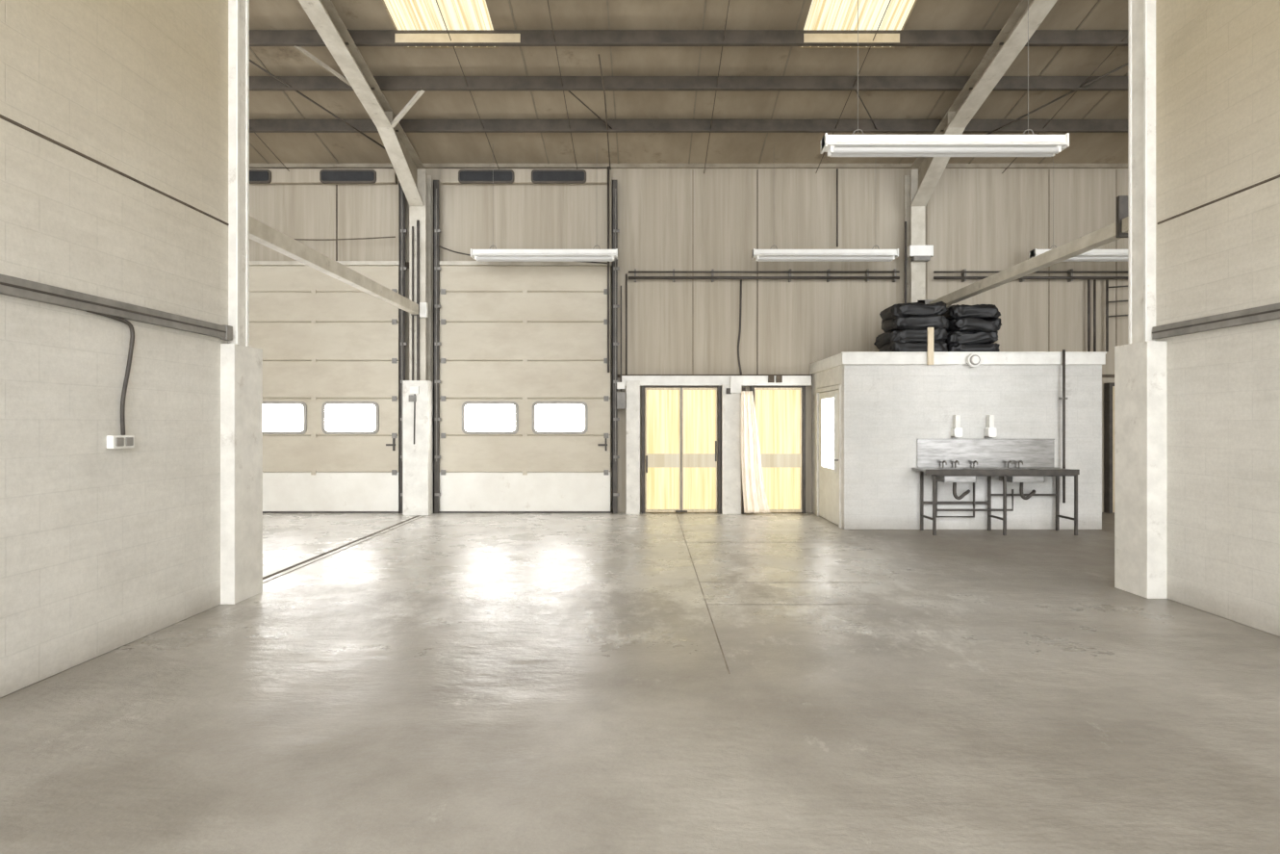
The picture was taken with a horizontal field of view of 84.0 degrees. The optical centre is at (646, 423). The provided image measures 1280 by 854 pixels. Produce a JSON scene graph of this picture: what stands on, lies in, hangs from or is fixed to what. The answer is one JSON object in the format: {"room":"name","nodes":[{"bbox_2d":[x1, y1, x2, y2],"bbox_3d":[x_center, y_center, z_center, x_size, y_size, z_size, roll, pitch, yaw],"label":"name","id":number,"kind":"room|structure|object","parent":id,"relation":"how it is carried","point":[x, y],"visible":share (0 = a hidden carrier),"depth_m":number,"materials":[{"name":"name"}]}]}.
{"room":"empty warehouse","nodes":[
{"label":"empty warehouse","id":0,"kind":"room"},
{"bbox_2d":[0,0,262,697],"bbox_3d":[-3.690,-3.117,1.270,0.320,9.334,10.540,0,0,0],"label":"wall","id":1,"kind":"structure","parent":0,"point":[114,114],"depth_m":4.88,"materials":[{"name":"paint"}]},
{"bbox_2d":[86,310,134,448],"bbox_3d":[-3.620,-0.289,4.810,0.057,0.917,0.420,0,0,0],"label":"wall socket","id":2,"kind":"object","parent":1,"relation":"attached to","point":[122,441],"visible":1,"depth_m":4.92,"materials":[{"name":"white paint"}]},
{"bbox_2d":[0,273,232,340],"bbox_3d":[-3.619,-0.782,1.085,0.059,0.125,10.170,0,0,0],"label":"cable trunking","id":3,"kind":"object","parent":1,"relation":"attached to","point":[11,286],"visible":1,"depth_m":4.71,"materials":[{"name":"grey metal"}]},
{"bbox_2d":[228,0,249,346],"bbox_3d":[-3.609,-3.095,6.290,0.082,4.820,0.180,0,0,0],"label":"stanchion","id":4,"kind":"object","parent":1,"relation":"attached to","point":[238,10],"visible":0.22,"depth_m":6.21,"materials":[{"name":"paint"}]},
{"bbox_2d":[0,512,1279,853],"bbox_3d":[-0.500,1.625,4.325,25.400,0.150,16.650,0,0,0],"label":"floor","id":5,"kind":"structure","parent":0,"point":[434,682],"depth_m":3.94,"materials":[{"name":"concrete"}]},
{"bbox_2d":[402,169,433,514],"bbox_3d":[-3.915,-1.388,12.220,0.430,5.875,0.440,0,0,0],"label":"column","id":6,"kind":"structure","parent":5,"relation":"on","point":[418,391],"depth_m":12.06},
{"bbox_2d":[249,215,419,315],"bbox_3d":[-3.910,-1.940,9.150,0.180,0.220,5.900,0,0,0],"label":"tie beam","id":7,"kind":"structure","parent":6,"relation":"attached to","point":[260,232],"depth_m":8.52,"materials":[{"name":"beige paint"}]},
{"bbox_2d":[298,0,423,205],"bbox_3d":[-3.910,-4.666,9.245,0.240,1.938,5.690,0,0,0],"label":"portal rafter","id":8,"kind":"object","parent":6,"relation":"on","point":[323,15],"visible":0.95,"depth_m":9.89,"materials":[{"name":"beige metal"}]},
{"bbox_2d":[293,45,424,127],"bbox_3d":[-3.897,-4.689,9.948,1.444,0.553,1.358,0,0,0],"label":"brace","id":9,"kind":"object","parent":8,"relation":"attached to","point":[419,93],"depth_m":9.67,"materials":[{"name":"grey metal"}]},
{"bbox_2d":[262,513,730,673],"bbox_3d":[-0.530,1.548,8.275,6.660,0.003,7.750,0,0,0],"label":"trim","id":10,"kind":"structure","parent":5,"relation":"in","point":[319,555],"depth_m":8.08,"materials":[{"name":"grey metal"}]},
{"bbox_2d":[809,351,1106,529],"bbox_3d":[4.760,0.253,11.387,3.860,2.595,2.105,0,0,0],"label":"enclosure","id":11,"kind":"object","parent":5,"relation":"on","point":[890,400],"visible":0.94,"depth_m":10.40,"materials":[{"name":"paint"}]},
{"bbox_2d":[816,384,841,527],"bbox_3d":[2.894,0.485,11.305,0.142,2.130,1.470,0,0,0],"label":"door","id":12,"kind":"structure","parent":11,"relation":"attached to","point":[828,398],"depth_m":11.25,"materials":[{"name":"paint"}]},
{"bbox_2d":[873,301,948,351],"bbox_3d":[4.107,-1.463,11.026,0.986,0.836,0.883,0,0,0],"label":"sacks","id":13,"kind":"object","parent":11,"relation":"on","point":[905,326],"visible":0.8,"depth_m":10.67,"materials":[{"name":"black plastic"}]},
{"bbox_2d":[927,327,933,364],"bbox_3d":[4.112,-1.122,10.300,0.085,0.544,0.030,0,0,0],"label":"stick","id":14,"kind":"object","parent":11,"relation":"attached to","point":[930,329],"visible":1,"depth_m":10.29,"materials":[{"name":"beige wood"}]},
{"bbox_2d":[950,414,962,437],"bbox_3d":[4.505,0.040,10.338,0.130,0.331,0.115,0,0,0],"label":"soap dispenser","id":15,"kind":"object","parent":11,"relation":"attached to","point":[957,430],"visible":1,"depth_m":10.30,"materials":[{"name":"white paint"}]},
{"bbox_2d":[942,304,1001,351],"bbox_3d":[4.968,-1.441,11.040,0.841,0.792,0.776,0,0,0],"label":"sacks","id":16,"kind":"object","parent":11,"relation":"on","point":[971,327],"visible":0.74,"depth_m":10.73,"materials":[{"name":"black plastic"}]},
{"bbox_2d":[966,353,981,366],"bbox_3d":[4.739,-0.920,10.285,0.200,0.200,0.090,0,0,0],"label":"bell","id":17,"kind":"object","parent":11,"relation":"attached to","point":[973,359],"visible":1,"depth_m":10.26,"materials":[{"name":"white paint"}]},
{"bbox_2d":[984,414,997,437],"bbox_3d":[4.995,0.040,10.338,0.130,0.331,0.115,0,0,0],"label":"soap dispenser","id":18,"kind":"object","parent":11,"relation":"attached to","point":[990,431],"visible":1,"depth_m":10.30,"materials":[{"name":"white paint"}]},
{"bbox_2d":[1058,349,1068,503],"bbox_3d":[6.049,0.040,10.319,0.100,2.220,0.053,0,0,0],"label":"pipe","id":19,"kind":"object","parent":11,"relation":"attached to","point":[1063,397],"visible":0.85,"depth_m":10.30,"materials":[{"name":"grey metal"}]},
{"bbox_2d":[912,438,1079,535],"bbox_3d":[4.935,0.885,10.126,2.130,1.330,0.539,0,0,0],"label":"stainless steel sink","id":20,"kind":"object","parent":5,"relation":"on","point":[947,460],"visible":1,"depth_m":10.34,"materials":[{"name":"silver metal"}]},
{"bbox_2d":[249,168,1127,511],"bbox_3d":[-0.500,-1.532,12.550,25.400,6.165,0.200,0,0,0],"label":"wall","id":21,"kind":"structure","parent":0,"point":[980,219],"depth_m":12.45,"materials":[{"name":"beige metal"}]},
{"bbox_2d":[249,169,397,184],"bbox_3d":[-5.654,-4.288,12.365,2.580,0.253,0.150,0,0,0],"label":"box","id":22,"kind":"object","parent":21,"relation":"attached to","point":[256,176],"visible":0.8,"depth_m":12.33,"materials":[{"name":"metal"}]},
{"bbox_2d":[249,180,407,512],"bbox_3d":[-5.762,-1.331,12.340,3.234,5.762,0.200,0,0,0],"label":"door","id":23,"kind":"structure","parent":21,"relation":"in","point":[334,350],"depth_m":12.34,"materials":[{"name":"metal"}]},
{"bbox_2d":[294,236,395,240],"bbox_3d":[-5.753,-3.176,12.206,2.882,0.070,0.029,0,0,0],"label":"cable","id":24,"kind":"object","parent":21,"relation":"attached to","point":[377,237],"visible":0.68,"depth_m":12.19,"materials":[{"name":"black rubber"}]},
{"bbox_2d":[440,169,607,184],"bbox_3d":[-2.124,-4.288,12.365,2.900,0.253,0.150,0,0,0],"label":"box","id":25,"kind":"object","parent":21,"relation":"attached to","point":[448,176],"visible":0.93,"depth_m":12.30,"materials":[{"name":"metal"}]},
{"bbox_2d":[433,179,619,512],"bbox_3d":[-2.080,-1.331,12.340,3.219,5.762,0.200,0,0,0],"label":"door","id":26,"kind":"structure","parent":21,"relation":"in","point":[524,381],"depth_m":12.34,"materials":[{"name":"metal"}]},
{"bbox_2d":[607,166,609,372],"bbox_3d":[-0.660,-2.645,12.220,0.038,3.538,0.040,0,0,0],"label":"conduit","id":27,"kind":"object","parent":21,"relation":"attached to","point":[607,166],"visible":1,"depth_m":12.20,"materials":[{"name":"grey metal"}]},
{"bbox_2d":[436,244,609,263],"bbox_3d":[-2.125,-2.906,12.209,2.970,0.342,0.046,0,0,0],"label":"cable","id":28,"kind":"object","parent":27,"relation":"hanging from","point":[437,244],"visible":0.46,"depth_m":12.19,"materials":[{"name":"black rubber"}]},
{"bbox_2d":[616,285,625,409],"bbox_3d":[-0.434,-1.306,12.270,0.143,2.106,0.340,0,0,0],"label":"switch box","id":29,"kind":"object","parent":21,"relation":"attached to","point":[621,396],"visible":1,"depth_m":12.12,"materials":[{"name":"white paint"}]},
{"bbox_2d":[249,163,1127,377],"bbox_3d":[-0.500,-2.549,12.415,25.000,3.999,0.070,0,0,0],"label":"trim","id":30,"kind":"structure","parent":21,"relation":"attached to","point":[251,166],"depth_m":12.38,"materials":[{"name":"paint"}]},
{"bbox_2d":[621,375,811,513],"bbox_3d":[1.188,0.362,12.290,3.285,2.376,0.300,0,0,0],"label":"door surround","id":31,"kind":"object","parent":21,"relation":"attached to","point":[730,385],"visible":0.96,"depth_m":12.20,"materials":[{"name":"paint"}]},
{"bbox_2d":[625,273,627,375],"bbox_3d":[-0.354,-1.718,12.330,0.030,1.752,0.032,0,0,0],"label":"conduit","id":32,"kind":"object","parent":31,"relation":"on","point":[626,273],"visible":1,"depth_m":12.32,"materials":[{"name":"grey metal"}]},
{"bbox_2d":[641,385,720,512],"bbox_3d":[0.598,0.448,12.350,1.364,2.203,0.180,0,0,0],"label":"door","id":33,"kind":"structure","parent":31,"relation":"attached to","point":[683,422],"depth_m":12.32,"materials":[{"name":"yellow"}]},
{"bbox_2d":[741,390,769,512],"bbox_3d":[1.847,0.480,12.058,0.507,2.061,0.066,0,0,0],"label":"door curtain","id":34,"kind":"object","parent":31,"relation":"hanging from","point":[755,499],"visible":1,"depth_m":12.05,"materials":[{"name":"fabric"}]},
{"bbox_2d":[749,385,805,512],"bbox_3d":[2.274,0.448,12.360,0.942,2.203,0.160,0,0,0],"label":"door","id":35,"kind":"structure","parent":31,"relation":"attached to","point":[780,410],"depth_m":12.32,"materials":[{"name":"yellow"}]},
{"bbox_2d":[737,279,742,375],"bbox_3d":[1.609,-1.667,12.330,0.085,1.654,0.036,0,0,0],"label":"conduit","id":36,"kind":"object","parent":21,"relation":"attached to","point":[740,300],"visible":1,"depth_m":12.31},
{"bbox_2d":[628,268,899,281],"bbox_3d":[2.030,-2.578,12.374,4.700,0.202,0.141,0,0,0],"label":"conduit","id":37,"kind":"object","parent":21,"relation":"attached to","point":[712,277],"visible":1,"depth_m":12.31,"materials":[{"name":"grey metal"}]},
{"bbox_2d":[836,168,838,246],"bbox_3d":[3.302,-3.740,12.330,0.027,1.348,0.028,0,0,0],"label":"conduit","id":38,"kind":"object","parent":21,"relation":"attached to","point":[836,168],"visible":1,"depth_m":12.32,"materials":[{"name":"black metal"}]},
{"bbox_2d":[933,268,1127,281],"bbox_3d":[7.327,-2.578,12.374,4.694,0.202,0.141,0,0,0],"label":"conduit","id":39,"kind":"object","parent":21,"relation":"attached to","point":[963,277],"visible":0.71,"depth_m":12.31,"materials":[{"name":"metal"}]},
{"bbox_2d":[1087,279,1127,351],"bbox_3d":[8.271,-1.870,12.330,1.250,1.247,0.040,0,0,0],"label":"conduit","id":40,"kind":"object","parent":39,"relation":"attached to","point":[1088,280],"visible":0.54,"depth_m":12.31,"materials":[{"name":"grey metal"}]},
{"bbox_2d":[1103,382,1114,512],"bbox_3d":[8.532,0.420,12.370,1.060,2.260,0.140,0,0,0],"label":"door","id":41,"kind":"structure","parent":21,"relation":"in","point":[1109,388],"depth_m":12.34,"materials":[{"name":"black metal"}]},
{"bbox_2d":[249,0,1127,163],"bbox_3d":[-0.500,-6.180,4.325,25.400,3.410,16.650,0,0,0],"label":"ceiling","id":42,"kind":"structure","parent":0,"point":[264,14],"depth_m":10.10,"materials":[{"name":"metal"}]},
{"bbox_2d":[384,0,495,47],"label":"window","id":43,"kind":"structure","parent":42,"relation":"attached to","point":[406,14],"depth_m":9.08,"materials":[{"name":"yellow"}]},
{"bbox_2d":[249,119,1127,132],"bbox_3d":[-0.500,-4.661,11.140,25.000,0.207,0.130,0,0,0],"label":"purlin","id":44,"kind":"structure","parent":42,"relation":"attached to","point":[256,125],"depth_m":11.13,"materials":[{"name":"grey metal"}]},
{"bbox_2d":[249,76,1127,90],"bbox_3d":[-0.500,-4.857,10.160,25.000,0.207,0.130,0,0,0],"label":"purlin","id":45,"kind":"structure","parent":42,"relation":"attached to","point":[256,83],"depth_m":10.15,"materials":[{"name":"metal"}]},
{"bbox_2d":[249,29,1127,46],"bbox_3d":[-0.500,-5.030,9.290,25.000,0.207,0.130,0,0,0],"label":"purlin","id":46,"kind":"structure","parent":42,"relation":"attached to","point":[257,38],"depth_m":9.28,"materials":[{"name":"metal"}]},
{"bbox_2d":[751,245,898,261],"bbox_3d":[2.955,-3.667,11.800,2.390,1.935,0.200,0,0,0],"label":"fluorescent light","id":47,"kind":"object","parent":42,"relation":"hanging from","point":[760,255],"visible":1,"depth_m":11.73,"materials":[{"name":"grey metal"}]},
{"bbox_2d":[801,0,915,47],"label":"window","id":48,"kind":"structure","parent":42,"relation":"attached to","point":[823,14],"depth_m":9.08,"materials":[{"name":"yellow"}]},
{"bbox_2d":[820,0,1069,156],"bbox_3d":[2.960,-4.128,7.100,2.400,2.895,0.200,0,0,0],"label":"fluorescent light","id":49,"kind":"object","parent":42,"relation":"hanging from","point":[835,145],"visible":1,"depth_m":7.04,"materials":[{"name":"grey metal"}]},
{"bbox_2d":[1062,249,1127,261],"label":"fluorescent light","id":50,"kind":"object","parent":42,"relation":"hanging from","point":[1106,255],"depth_m":11.74,"materials":[{"name":"grey metal"}]},
{"bbox_2d":[249,0,1127,173],"bbox_3d":[0.352,-4.932,9.500,13.117,1.197,5.802,0,0,0],"label":"brace","id":51,"kind":"structure","parent":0,"point":[250,61],"depth_m":10.39,"materials":[{"name":"black metal"}]},
{"bbox_2d":[470,245,617,261],"bbox_3d":[-1.690,-3.667,11.800,2.420,1.935,0.200,0,0,0],"label":"fluorescent light","id":52,"kind":"object","parent":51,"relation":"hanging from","point":[480,255],"visible":1,"depth_m":11.73,"materials":[{"name":"grey"}]},
{"bbox_2d":[904,169,933,303],"bbox_3d":[4.620,-2.688,12.190,0.439,3.275,0.420,0,0,0],"label":"column","id":53,"kind":"structure","parent":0,"point":[916,253],"depth_m":12.10,"materials":[{"name":"beige metal"}]},
{"bbox_2d":[910,0,1057,205],"bbox_3d":[4.620,-4.576,9.385,0.260,1.758,5.410,0,0,0],"label":"portal rafter","id":54,"kind":"object","parent":53,"relation":"on","point":[1011,39],"visible":1,"depth_m":9.71,"materials":[{"name":"beige metal"}]},
{"bbox_2d":[917,195,1127,306],"bbox_3d":[4.790,-2.100,9.250,0.380,0.420,5.900,0,0,0],"label":"tie beam","id":55,"kind":"structure","parent":54,"relation":"attached to","point":[1117,230],"depth_m":8.43,"materials":[{"name":"beige paint"}]},
{"bbox_2d":[1114,0,1279,636],"bbox_3d":[4.613,-3.117,1.365,0.374,9.334,10.730,0,0,0],"label":"wall","id":56,"kind":"structure","parent":0,"point":[1197,415],"depth_m":5.79,"materials":[{"name":"paint"}]},
{"bbox_2d":[1127,0,1155,344],"bbox_3d":[4.551,-3.096,6.535,0.097,4.730,0.230,0,0,0],"label":"stanchion","id":57,"kind":"object","parent":56,"relation":"attached to","point":[1141,13],"visible":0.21,"depth_m":6.48,"materials":[{"name":"paint"}]},
{"bbox_2d":[1152,302,1279,338],"bbox_3d":[4.572,-0.815,1.200,0.054,0.110,10.400,0,0,0],"label":"cable trunking","id":58,"kind":"object","parent":56,"relation":"attached to","point":[1269,312],"visible":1,"depth_m":5.65,"materials":[{"name":"grey metal"}]}
]}

